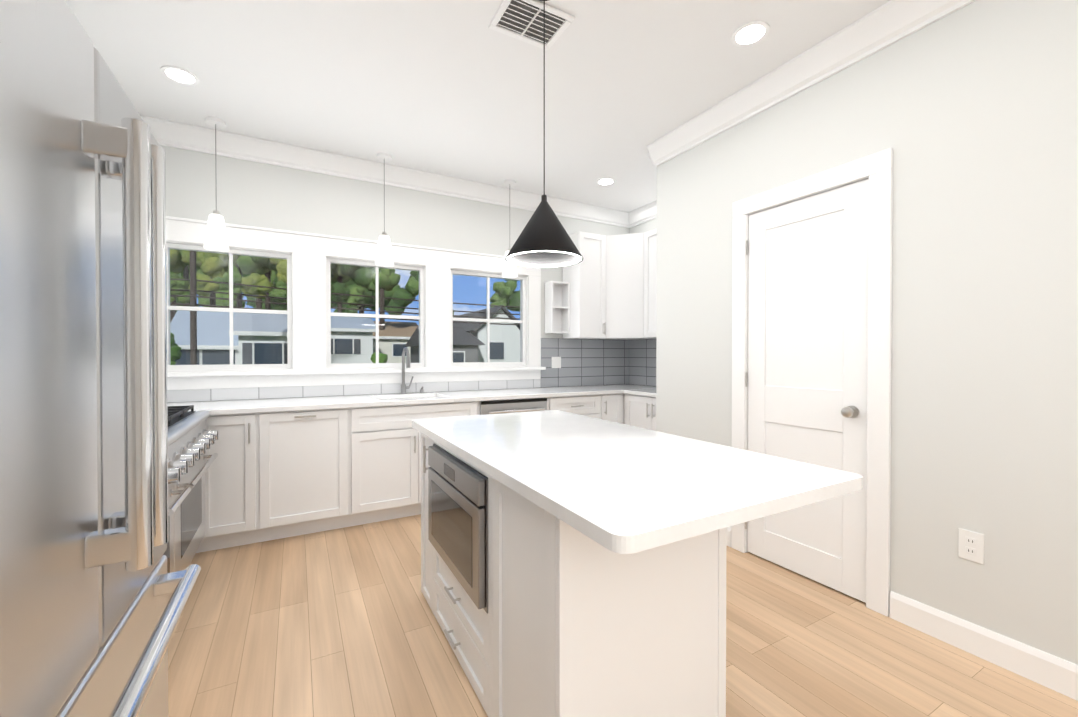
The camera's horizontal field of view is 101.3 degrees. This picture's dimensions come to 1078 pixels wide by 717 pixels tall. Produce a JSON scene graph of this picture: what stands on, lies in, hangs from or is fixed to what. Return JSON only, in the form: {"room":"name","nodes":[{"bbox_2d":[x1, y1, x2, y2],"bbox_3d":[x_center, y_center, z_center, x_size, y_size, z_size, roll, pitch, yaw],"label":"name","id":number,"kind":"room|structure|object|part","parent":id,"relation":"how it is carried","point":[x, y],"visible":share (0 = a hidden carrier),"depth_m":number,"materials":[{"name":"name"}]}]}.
{"room":"kitchen","nodes":[
{"label":"kitchen","id":0,"kind":"room"},
{"bbox_2d":[160,145,629,402],"bbox_3d":[-0.992,-0.218,4.144,4.600,2.880,0.150,0,1,-29],"label":"wall","id":1,"kind":"structure","parent":0,"point":[255,194],"depth_m":3.68,"materials":[{"name":"white paint"}]},
{"bbox_2d":[166,216,545,389],"bbox_3d":[-1.389,-0.396,3.853,3.241,1.230,0.175,0,1,-29],"label":"window","id":2,"kind":"structure","parent":1,"relation":"in","point":[231,309],"depth_m":3.58,"materials":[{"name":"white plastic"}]},
{"bbox_2d":[327,258,423,367],"bbox_3d":[-1.428,-0.379,3.898,0.805,0.913,0.060,0,1,-29],"label":"window","id":3,"kind":"structure","parent":1,"relation":"in","point":[377,316],"depth_m":3.88,"materials":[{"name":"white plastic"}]},
{"bbox_2d":[140,115,631,227],"bbox_3d":[-0.878,-1.587,4.050,4.480,0.142,0.105,0,1,-29],"label":"crown molding","id":4,"kind":"structure","parent":1,"relation":"attached to","point":[166,132],"depth_m":3.68,"materials":[{"name":"white wood"}]},
{"bbox_2d":[167,338,628,402],"bbox_3d":[-0.953,0.050,4.077,4.596,0.515,0.008,0,1,-29],"label":"wall tile","id":5,"kind":"structure","parent":1,"relation":"attached to","point":[586,362],"depth_m":4.61,"materials":[{"name":"grey tile"}]},
{"bbox_2d":[552,357,560,367],"bbox_3d":[0.185,0.042,4.694,0.115,0.120,0.008,0,1,-29],"label":"outlet","id":6,"kind":"object","parent":5,"relation":"attached to","point":[556,362],"visible":1,"depth_m":4.69,"materials":[{"name":"white plastic"}]},
{"bbox_2d":[451,270,524,365],"bbox_3d":[-0.507,-0.384,4.404,0.805,0.913,0.060,0,1,-29],"label":"window","id":7,"kind":"structure","parent":1,"relation":"in","point":[488,320],"depth_m":4.39,"materials":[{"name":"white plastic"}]},
{"bbox_2d":[545,281,569,333],"bbox_3d":[0.190,-0.528,4.612,0.216,0.530,0.144,0,1,-29],"label":"wall shelf","id":8,"kind":"object","parent":1,"relation":"attached to","point":[557,307],"visible":1,"depth_m":4.61,"materials":[{"name":"white wood"}]},
{"bbox_2d":[563,231,602,338],"bbox_3d":[0.505,-0.748,4.670,0.390,1.070,0.343,0,1,-29],"label":"upper cabinet","id":9,"kind":"object","parent":1,"relation":"attached to","point":[585,278],"depth_m":4.53,"materials":[{"name":"white wood"}]},
{"bbox_2d":[66,0,889,211],"bbox_3d":[0.791,-1.661,0.890,4.900,0.060,7.550,0,1,-29],"label":"ceiling","id":10,"kind":"structure","parent":0,"point":[453,88],"depth_m":2.55,"materials":[{"name":"white paint"}]},
{"bbox_2d":[160,65,198,84],"bbox_3d":[-2.083,-1.641,2.568,0.176,0.007,0.176,0,1,-29],"label":"recessed light","id":11,"kind":"object","parent":10,"relation":"in","point":[179,75],"visible":1,"depth_m":2.56,"materials":[{"name":"white"}]},
{"bbox_2d":[204,117,228,250],"bbox_3d":[-2.246,-1.207,3.075,0.144,0.884,0.144,0,1,-29],"label":"pendant light","id":12,"kind":"object","parent":10,"relation":"hanging from","point":[216,238],"visible":1,"depth_m":3.04,"materials":[{"name":"white glass"}]},
{"bbox_2d":[375,153,393,265],"bbox_3d":[-1.265,-1.211,3.615,0.144,0.884,0.144,0,1,-29],"label":"pendant light","id":13,"kind":"object","parent":10,"relation":"hanging from","point":[384,257],"visible":1,"depth_m":3.58,"materials":[{"name":"white"}]},
{"bbox_2d":[502,180,516,277],"bbox_3d":[-0.275,-1.216,4.159,0.144,0.884,0.144,0,1,-29],"label":"pendant light","id":14,"kind":"object","parent":10,"relation":"hanging from","point":[509,270],"visible":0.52,"depth_m":4.12,"materials":[{"name":"white glass"}]},
{"bbox_2d":[488,0,574,50],"bbox_3d":[-0.040,-1.633,2.151,0.340,0.017,0.260,0,1,-29],"label":"ceiling vent","id":15,"kind":"object","parent":10,"relation":"in","point":[522,20],"visible":0.96,"depth_m":2.15,"materials":[{"name":"white metal"}]},
{"bbox_2d":[505,0,582,266],"bbox_3d":[0.023,-1.036,1.939,0.344,1.206,0.344,0,1,-29],"label":"pendant light","id":16,"kind":"object","parent":10,"relation":"hanging from","point":[544,239],"visible":1,"depth_m":1.88,"materials":[{"name":"black metal"}]},
{"bbox_2d":[596,178,614,184],"bbox_3d":[0.626,-1.655,4.137,0.176,0.007,0.176,0,1,-29],"label":"recessed light","id":17,"kind":"object","parent":10,"relation":"in","point":[605,181],"visible":1,"depth_m":4.12,"materials":[{"name":"white"}]},
{"bbox_2d":[731,21,769,46],"bbox_3d":[1.067,-1.638,2.234,0.176,0.007,0.176,0,1,-29],"label":"recessed light","id":18,"kind":"object","parent":10,"relation":"in","point":[750,33],"visible":1,"depth_m":2.22,"materials":[{"name":"white"}]},
{"bbox_2d":[168,514,1077,716],"bbox_3d":[0.791,1.279,0.915,4.900,0.060,7.550,0,1,-29],"label":"floor","id":19,"kind":"structure","parent":0,"point":[341,622],"depth_m":1.88,"materials":[{"name":"brown wood"}]},
{"bbox_2d":[0,0,200,716],"bbox_3d":[-1.087,0.356,0.571,0.934,1.792,0.880,0,1,-29],"label":"fridge","id":20,"kind":"object","parent":19,"relation":"on","point":[90,615],"visible":1,"depth_m":0.68,"materials":[{"name":"grey metal"}]},
{"bbox_2d":[163,405,217,600],"bbox_3d":[-2.023,0.745,2.060,0.736,0.990,1.205,0,1,-29],"label":"range","id":21,"kind":"object","parent":19,"relation":"on","point":[191,439],"visible":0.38,"depth_m":2.22,"materials":[{"name":"silver metal"}]},
{"bbox_2d":[196,415,210,552],"bbox_3d":[-2.511,0.793,2.864,0.689,0.879,0.620,0,1,-29],"label":"base cabinet","id":22,"kind":"object","parent":19,"relation":"on","point":[205,545],"depth_m":2.76,"materials":[{"name":"white wood"}]},
{"bbox_2d":[211,411,270,550],"bbox_3d":[-2.092,0.791,3.095,0.382,0.879,0.620,0,1,-29],"label":"base cabinet","id":23,"kind":"object","parent":19,"relation":"on","point":[241,469],"depth_m":2.85,"materials":[{"name":"white wood"}]},
{"bbox_2d":[271,407,362,539],"bbox_3d":[-1.741,0.789,3.288,0.694,0.879,0.620,0,1,-29],"label":"base cabinet","id":24,"kind":"object","parent":19,"relation":"on","point":[279,468],"depth_m":3.06,"materials":[{"name":"white wood"}]},
{"bbox_2d":[167,384,642,414],"bbox_3d":[-0.796,0.327,3.792,4.594,0.034,0.644,0,1,-29],"label":"countertop","id":25,"kind":"structure","parent":24,"relation":"on","point":[328,403],"depth_m":3.39,"materials":[{"name":"white stone"}]},
{"bbox_2d":[399,347,412,394],"bbox_3d":[-1.116,0.110,3.803,0.121,0.401,0.244,0,1,-29],"label":"faucet","id":26,"kind":"object","parent":25,"relation":"on","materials":[{"name":"silver metal"}]},
{"bbox_2d":[363,395,482,523],"bbox_3d":[-1.100,0.786,3.640,1.047,0.879,0.620,0,1,-29],"label":"base cabinet","id":27,"kind":"object","parent":19,"relation":"on","point":[391,445],"depth_m":3.32,"materials":[{"name":"white wood"}]},
{"bbox_2d":[483,399,550,414],"bbox_3d":[-0.384,0.783,4.034,0.733,0.879,0.620,0,1,-29],"label":"dishwasher","id":28,"kind":"object","parent":19,"relation":"on","point":[493,406],"depth_m":3.76,"materials":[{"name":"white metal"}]},
{"bbox_2d":[417,430,726,716],"bbox_3d":[-0.029,0.802,1.858,0.653,0.879,1.400,0,1,-29],"label":"kitchen island","id":29,"kind":"object","parent":19,"relation":"on","point":[573,565],"depth_m":1.31,"materials":[{"name":"white wood"}]},
{"bbox_2d":[412,410,862,557],"bbox_3d":[0.127,0.345,1.792,0.890,0.034,1.720,0,1,-29],"label":"island countertop","id":30,"kind":"structure","parent":29,"relation":"on","point":[629,490],"depth_m":1.26,"materials":[{"name":"white stone"}]},
{"bbox_2d":[551,395,610,420],"bbox_3d":[0.221,0.780,4.366,0.647,0.879,0.620,0,1,-29],"label":"base cabinet","id":31,"kind":"object","parent":19,"relation":"on","point":[594,406],"depth_m":4.14,"materials":[{"name":"white wood"}]},
{"bbox_2d":[611,395,618,422],"bbox_3d":[0.560,0.778,4.552,0.266,0.879,0.620,0,1,-29],"label":"base cabinet","id":32,"kind":"object","parent":19,"relation":"on","point":[614,398],"depth_m":4.31,"materials":[{"name":"white wood"}]},
{"bbox_2d":[619,391,655,430],"bbox_3d":[1.247,0.782,4.153,0.669,0.879,0.788,0,1,-29],"label":"base cabinet","id":33,"kind":"object","parent":19,"relation":"on","point":[634,410],"depth_m":4.17,"materials":[{"name":"white wood"}]},
{"bbox_2d":[631,387,655,394],"bbox_3d":[1.274,0.324,4.139,0.632,0.034,0.743,0,1,-29],"label":"countertop","id":34,"kind":"structure","parent":33,"relation":"on","point":[638,390],"depth_m":4.18,"materials":[{"name":"white stone"}]},
{"bbox_2d":[630,218,656,384],"bbox_3d":[1.460,-0.223,4.614,0.150,2.880,1.690,0,1,-29],"label":"wall","id":35,"kind":"structure","parent":0,"point":[647,226],"depth_m":4.94,"materials":[{"name":"white paint"}]},
{"bbox_2d":[603,233,642,339],"bbox_3d":[0.929,-0.749,4.731,0.643,1.070,0.645,0,1,-29],"label":"upper cabinet","id":36,"kind":"object","parent":35,"relation":"attached to","point":[612,279],"depth_m":4.57,"materials":[{"name":"white wood"}]},
{"bbox_2d":[628,200,656,226],"bbox_3d":[1.382,-1.590,4.479,0.105,0.142,1.310,0,1,-29],"label":"crown molding","id":37,"kind":"structure","parent":35,"relation":"attached to","point":[648,212],"depth_m":4.88,"materials":[{"name":"white wood"}]},
{"bbox_2d":[629,339,656,385],"bbox_3d":[1.395,0.045,4.569,0.008,0.515,1.391,0,1,-29],"label":"wall tile","id":38,"kind":"structure","parent":35,"relation":"attached to","point":[642,361],"depth_m":4.98,"materials":[{"name":"grey tile"}]},
{"bbox_2d":[643,228,656,338],"bbox_3d":[1.363,-0.744,4.245,0.351,1.070,0.861,0,1,-29],"label":"upper cabinet","id":39,"kind":"object","parent":35,"relation":"attached to","point":[650,237],"depth_m":4.44,"materials":[{"name":"white wood"}]},
{"bbox_2d":[656,161,667,432],"bbox_3d":[1.365,-0.214,3.666,0.930,2.880,0.120,0,1,-29],"label":"wall","id":40,"kind":"structure","parent":0,"point":[662,316],"depth_m":3.44,"materials":[{"name":"white paint"}]},
{"bbox_2d":[667,0,1077,664],"bbox_3d":[2.432,-0.191,0.926,0.160,2.880,5.710,0,1,-29],"label":"wall","id":41,"kind":"structure","parent":0,"point":[969,114],"depth_m":1.89,"materials":[{"name":"white paint"}]},
{"bbox_2d":[726,527,730,546],"bbox_3d":[1.090,1.168,3.197,0.016,0.124,0.699,0,1,-29],"label":"baseboard","id":42,"kind":"structure","parent":41,"relation":"attached to","point":[728,543],"depth_m":2.90,"materials":[{"name":"white wood"}]},
{"bbox_2d":[745,179,868,602],"bbox_3d":[1.461,0.163,2.499,0.108,2.125,0.687,0,1,-29],"label":"door","id":43,"kind":"structure","parent":41,"relation":"in","point":[807,315],"depth_m":2.44,"materials":[{"name":"white wood"}]},
{"bbox_3d":[1.436,0.171,2.508,0.073,1.820,0.648,0,1,-29],"label":"door knob","id":44,"kind":"part","parent":43,"relation":"part of","materials":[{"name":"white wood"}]},
{"bbox_2d":[647,0,975,167],"bbox_3d":[2.263,-1.560,0.949,0.105,0.142,5.935,0,1,-29],"label":"crown molding","id":45,"kind":"structure","parent":41,"relation":"attached to","point":[889,23],"depth_m":2.38,"materials":[{"name":"white wood"}]},
{"bbox_2d":[731,148,892,616],"bbox_3d":[1.521,0.115,2.522,0.137,2.241,0.871,0,1,-29],"label":"door frame","id":46,"kind":"structure","parent":41,"relation":"attached to","point":[875,169],"depth_m":2.17,"materials":[{"name":"white wood"}]},
{"bbox_2d":[958,528,983,563],"bbox_3d":[1.823,0.791,1.867,0.008,0.125,0.080,0,1,-29],"label":"electrical outlet","id":47,"kind":"object","parent":41,"relation":"attached to","point":[971,546],"visible":1,"depth_m":1.86,"materials":[{"name":"white plastic"}]},
{"bbox_2d":[889,591,1077,700],"bbox_3d":[2.707,1.193,0.256,0.016,0.124,4.250,0,1,-29],"label":"baseboard","id":48,"kind":"structure","parent":41,"relation":"attached to","point":[1052,672],"depth_m":1.81,"materials":[{"name":"white wood"}]},
{"label":"outside","id":49,"kind":"structure","parent":0,"visible":0},
{"bbox_2d":[197,269,519,325],"bbox_3d":[-29.547,-34.831,126.203,250.000,110.000,0.500,0,1,-29],"label":"sky","id":50,"kind":"structure","parent":49,"point":[468,296],"depth_m":130.20,"materials":[{"name":"blue"}]},
{"bbox_3d":[-17.374,1.366,62.853,150.000,0.100,112.800,0,1,-29],"label":"lawn","id":51,"kind":"structure","parent":49,"visible":0},
{"bbox_2d":[170,310,237,364],"bbox_3d":[-19.198,-0.681,28.833,6.878,4.580,8.730,0,1,-29],"label":"house","id":52,"kind":"structure","parent":51,"relation":"on","point":[208,354],"depth_m":25.18,"materials":[{"name":"white"}]},
{"bbox_2d":[229,312,287,363],"bbox_3d":[-15.176,-0.462,25.068,3.237,4.207,6.730,0,1,-29],"label":"house","id":53,"kind":"structure","parent":51,"relation":"on","point":[270,324],"depth_m":22.43,"materials":[{"name":"white"}]},
{"bbox_2d":[170,251,519,364],"bbox_3d":[0.135,-4.135,22.257,76.002,11.600,0.960,0,1,-29],"label":"wires","id":54,"kind":"object","parent":51,"relation":"on","point":[193,338],"depth_m":15.96,"materials":[{"name":"black rubber"}]},
{"bbox_2d":[170,249,519,364],"bbox_3d":[-25.412,-8.589,45.751,39.232,20.104,61.518,0,1,-29],"label":"trees","id":55,"kind":"object","parent":51,"relation":"on","point":[505,288],"depth_m":39.39,"materials":[{"name":"green plant"}]},
{"bbox_2d":[331,316,375,362],"bbox_3d":[-15.190,-0.897,33.405,4.391,4.932,9.730,0,1,-29],"label":"house","id":56,"kind":"structure","parent":51,"relation":"on","point":[366,329],"depth_m":29.83,"materials":[{"name":"white"}]},
{"bbox_2d":[373,321,417,362],"bbox_3d":[-14.576,-1.072,43.428,4.858,5.111,9.730,0,1,-29],"label":"house","id":57,"kind":"structure","parent":51,"relation":"on","point":[403,335],"depth_m":39.45,"materials":[{"name":"beige"}]},
{"bbox_2d":[405,327,483,362],"bbox_3d":[-6.557,-0.228,29.802,3.278,3.657,7.700,0,1,-29],"label":"house","id":58,"kind":"structure","parent":51,"relation":"on","point":[473,356],"depth_m":27.46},
{"bbox_2d":[453,305,519,361],"bbox_3d":[-5.015,-1.029,34.183,4.082,5.184,10.700,0,1,-29],"label":"house","id":59,"kind":"structure","parent":51,"relation":"on","point":[514,355],"depth_m":29.84,"materials":[{"name":"white"}]}
]}

